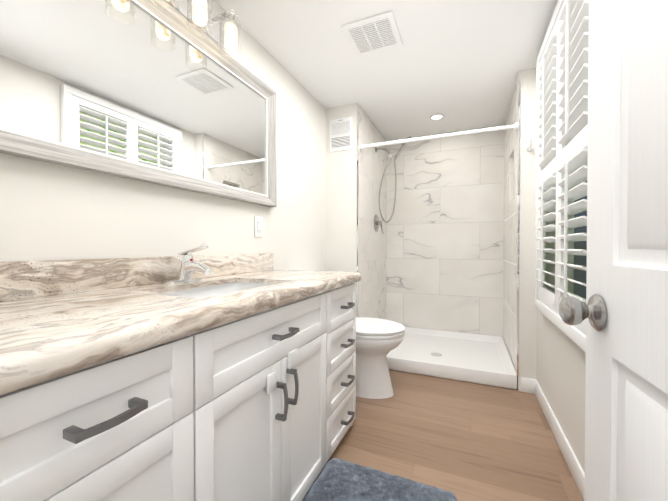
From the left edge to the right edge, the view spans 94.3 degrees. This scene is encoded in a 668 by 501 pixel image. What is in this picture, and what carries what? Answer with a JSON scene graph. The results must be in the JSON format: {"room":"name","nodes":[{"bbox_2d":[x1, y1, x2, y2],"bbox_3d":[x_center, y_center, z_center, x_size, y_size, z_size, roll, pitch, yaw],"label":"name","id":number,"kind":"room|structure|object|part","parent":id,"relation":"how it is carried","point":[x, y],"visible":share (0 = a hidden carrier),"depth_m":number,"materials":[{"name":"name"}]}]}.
{"room":"bathroom","nodes":[
{"label":"bathroom","id":0,"kind":"room"},
{"bbox_2d":[0,0,325,270],"bbox_3d":[-0.384,-0.124,2.034,0.120,2.120,3.540,0,1,23],"label":"wall","id":1,"kind":"structure","parent":0,"point":[50,211],"depth_m":1.29,"materials":[{"name":"white paint"}]},
{"bbox_2d":[0,253,272,299],"bbox_3d":[-0.670,0.074,1.193,0.020,0.100,1.484,0,1,23],"label":"backsplash","id":2,"kind":"structure","parent":1,"relation":"attached to","point":[18,279],"depth_m":0.97,"materials":[{"name":"beige stone"}]},
{"bbox_2d":[0,0,276,206],"bbox_3d":[-0.658,-0.597,1.189,0.040,0.685,1.480,0,1,23],"label":"mirror","id":3,"kind":"object","parent":1,"relation":"attached to","point":[154,92],"visible":0.96,"depth_m":1.10,"materials":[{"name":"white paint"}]},
{"bbox_2d":[162,0,240,59],"bbox_3d":[-0.600,-0.982,1.167,0.159,0.213,0.695,0,1,23],"label":"sconce","id":4,"kind":"object","parent":1,"relation":"attached to","point":[199,15],"visible":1,"depth_m":1.37,"materials":[{"name":"white glass"}]},
{"bbox_2d":[254,216,262,236],"bbox_3d":[-0.428,-0.135,1.766,0.010,0.118,0.072,0,1,23],"label":"electrical outlet plate","id":5,"kind":"object","parent":1,"relation":"attached to","point":[258,226],"visible":1,"depth_m":1.76,"materials":[{"name":"white plastic"}]},
{"bbox_2d":[326,103,386,318],"bbox_3d":[0.256,-0.136,3.016,0.275,2.120,0.990,0,1,23],"label":"wall","id":6,"kind":"structure","parent":0,"point":[341,211],"depth_m":2.61,"materials":[{"name":"white paint"}]},
{"bbox_2d":[330,116,351,151],"bbox_3d":[0.055,-0.954,2.547,0.196,0.264,0.010,0,1,23],"label":"air vent grille","id":7,"kind":"object","parent":6,"relation":"attached to","point":[340,134],"visible":1,"depth_m":2.54,"materials":[{"name":"white metal"}]},
{"bbox_2d":[374,215,383,233],"bbox_3d":[0.446,-0.254,3.009,0.075,0.195,0.172,0,1,23],"label":"shower valve","id":8,"kind":"object","parent":6,"relation":"attached to","point":[377,222],"visible":1,"depth_m":2.99,"materials":[{"name":"grey metal"}]},
{"bbox_2d":[375,136,410,222],"bbox_3d":[0.571,-0.666,2.960,0.341,0.805,0.129,0,1,23],"label":"shower head","id":9,"kind":"object","parent":6,"relation":"attached to","point":[391,156],"visible":0.92,"depth_m":2.93},
{"bbox_2d":[360,122,517,149],"bbox_3d":[0.741,-0.858,2.351,1.134,0.044,0.044,0,1,23],"label":"curtain rod","id":10,"kind":"object","parent":6,"relation":"attached to","point":[514,126],"visible":0.96,"depth_m":2.32,"materials":[{"name":"white paint"}]},
{"bbox_2d":[215,0,557,140],"bbox_3d":[0.050,-1.202,0.962,2.117,0.060,5.300,0,1,23],"label":"ceiling","id":11,"kind":"structure","parent":0,"point":[459,65],"depth_m":1.88,"materials":[{"name":"white paint"}]},
{"bbox_2d":[342,11,402,55],"bbox_3d":[0.215,-1.171,1.693,0.270,0.016,0.270,0,1,23],"label":"fan","id":12,"kind":"object","parent":11,"relation":"attached to","point":[376,33],"visible":1,"depth_m":1.67,"materials":[{"name":"white paint"}]},
{"bbox_2d":[429,114,443,119],"bbox_3d":[0.917,-1.189,2.767,0.132,0.005,0.132,0,1,23],"label":"recessed light","id":13,"kind":"object","parent":11,"relation":"in","point":[436,117],"visible":1,"depth_m":2.77,"materials":[{"name":"white paint"}]},
{"bbox_2d":[302,370,582,500],"bbox_3d":[0.050,0.978,0.988,2.117,0.060,5.300,0,1,23],"label":"floor","id":14,"kind":"structure","parent":0,"point":[464,441],"depth_m":1.53,"materials":[{"name":"brown wood"}]},
{"bbox_2d":[0,280,360,500],"bbox_3d":[-0.409,0.561,1.084,0.590,0.772,1.480,0,1,23],"label":"bathroom vanity","id":15,"kind":"object","parent":14,"relation":"on","point":[186,375],"depth_m":0.70,"materials":[{"name":"white paint"}]},
{"bbox_2d":[0,268,359,387],"bbox_3d":[-0.413,0.150,1.091,0.572,0.050,1.498,0,1,23],"label":"countertop","id":16,"kind":"structure","parent":15,"relation":"on","point":[40,335],"depth_m":0.61,"materials":[{"name":"beige stone"}]},
{"bbox_2d":[160,244,215,283],"bbox_3d":[-0.539,0.049,1.190,0.163,0.150,0.156,0,1,23],"label":"faucet","id":17,"kind":"object","parent":16,"relation":"on","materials":[{"name":"silver metal"}]},
{"bbox_2d":[164,280,299,303],"bbox_3d":[-0.398,0.220,1.111,0.355,0.150,0.536,0,1,23],"label":"sink","id":18,"kind":"object","parent":16,"relation":"in","point":[245,291],"depth_m":1.11,"materials":[{"name":"white ceramic"}]},
{"bbox_2d":[317,270,404,398],"bbox_3d":[0.117,0.547,2.120,0.730,0.775,0.450,0,1,23],"label":"toilet","id":19,"kind":"object","parent":14,"relation":"on","point":[378,340],"visible":0.4,"depth_m":1.97,"materials":[{"name":"white ceramic"}]},
{"bbox_3d":[0.230,0.510,2.071,0.485,0.051,0.380,0,1,23],"label":"seat","id":20,"kind":"part","parent":19,"relation":"part of","materials":[{"name":"white plastic"}]},
{"bbox_2d":[303,458,457,500],"bbox_3d":[0.068,0.936,0.906,0.493,0.026,0.773,0,1,23],"label":"bath mat","id":21,"kind":"object","parent":14,"relation":"on","point":[340,480],"visible":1,"depth_m":1.18,"materials":[{"name":"grey fabric"}]},
{"bbox_2d":[387,327,516,389],"bbox_3d":[0.903,0.878,2.747,1.130,0.099,0.986,0,1,23],"label":"shower pan","id":22,"kind":"object","parent":14,"relation":"on","point":[475,358],"visible":0.67,"depth_m":2.55,"materials":[{"name":"white plastic"}]},
{"bbox_2d":[386,125,503,336],"bbox_3d":[1.051,-0.139,3.277,1.767,2.120,0.120,0,1,23],"label":"wall","id":23,"kind":"structure","parent":0,"point":[445,238],"depth_m":3.16,"materials":[{"name":"tile"}]},
{"bbox_2d":[503,68,536,390],"bbox_3d":[1.474,-0.129,2.489,0.106,2.120,0.990,0,1,23],"label":"wall","id":24,"kind":"structure","parent":0,"point":[527,365],"depth_m":2.05,"materials":[{"name":"white paint"}]},
{"bbox_2d":[357,71,520,375],"bbox_3d":[0.708,-0.176,2.283,1.138,2.018,0.012,0,1,23],"label":"trim","id":25,"kind":"structure","parent":24,"relation":"attached to","point":[518,221],"depth_m":2.06,"materials":[{"name":"white"}]},
{"bbox_2d":[527,139,532,151],"bbox_3d":[1.269,-0.676,2.000,0.034,0.073,0.057,0,1,23],"label":"robe hook","id":26,"kind":"object","parent":24,"relation":"attached to","point":[529,148],"visible":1,"depth_m":1.99,"materials":[{"name":"silver metal"}]},
{"bbox_2d":[537,187,585,471],"bbox_3d":[1.123,-0.116,1.382,0.130,2.120,3.540,0,1,23],"label":"wall","id":27,"kind":"structure","parent":0,"point":[561,366],"depth_m":1.48,"materials":[{"name":"white paint"}]},
{"bbox_2d":[520,377,584,500],"bbox_3d":[0.169,0.898,1.263,1.515,0.095,2.317,0,1,23],"label":"baseboard","id":28,"kind":"structure","parent":27,"relation":"attached to","point":[529,385],"depth_m":1.49,"materials":[{"name":"white paint"}]},
{"bbox_2d":[535,0,587,351],"bbox_3d":[1.093,-0.396,1.381,0.168,1.480,0.960,0,1,23],"label":"window","id":29,"kind":"structure","parent":27,"relation":"in","point":[575,335],"depth_m":1.72,"materials":[{"name":"white paint"}]},
{"bbox_2d":[537,0,588,334],"bbox_3d":[1.031,-0.397,1.408,0.070,1.376,0.856,0,1,23],"label":"window shutters","id":30,"kind":"object","parent":29,"relation":"attached to","point":[563,124],"visible":0.77,"depth_m":1.34,"materials":[{"name":"white paint"}]},
{"bbox_3d":[-0.309,-0.102,0.134,1.767,2.120,0.110,0,1,23],"label":"wall","id":31,"kind":"structure","parent":0,"visible":0},
{"bbox_2d":[584,0,667,500],"bbox_3d":[0.421,-0.067,0.296,0.074,2.030,0.756,0,1,23],"label":"door","id":32,"kind":"structure","parent":31,"relation":"in","point":[626,419],"depth_m":0.51,"materials":[{"name":"paint"}]},
{"bbox_2d":[559,294,607,330],"bbox_3d":[0.536,0.120,0.607,0.161,0.072,0.101,0,1,23],"label":"door knob","id":33,"kind":"object","parent":32,"relation":"attached to","point":[576,311],"depth_m":0.59,"materials":[{"name":"grey metal"}]}
]}

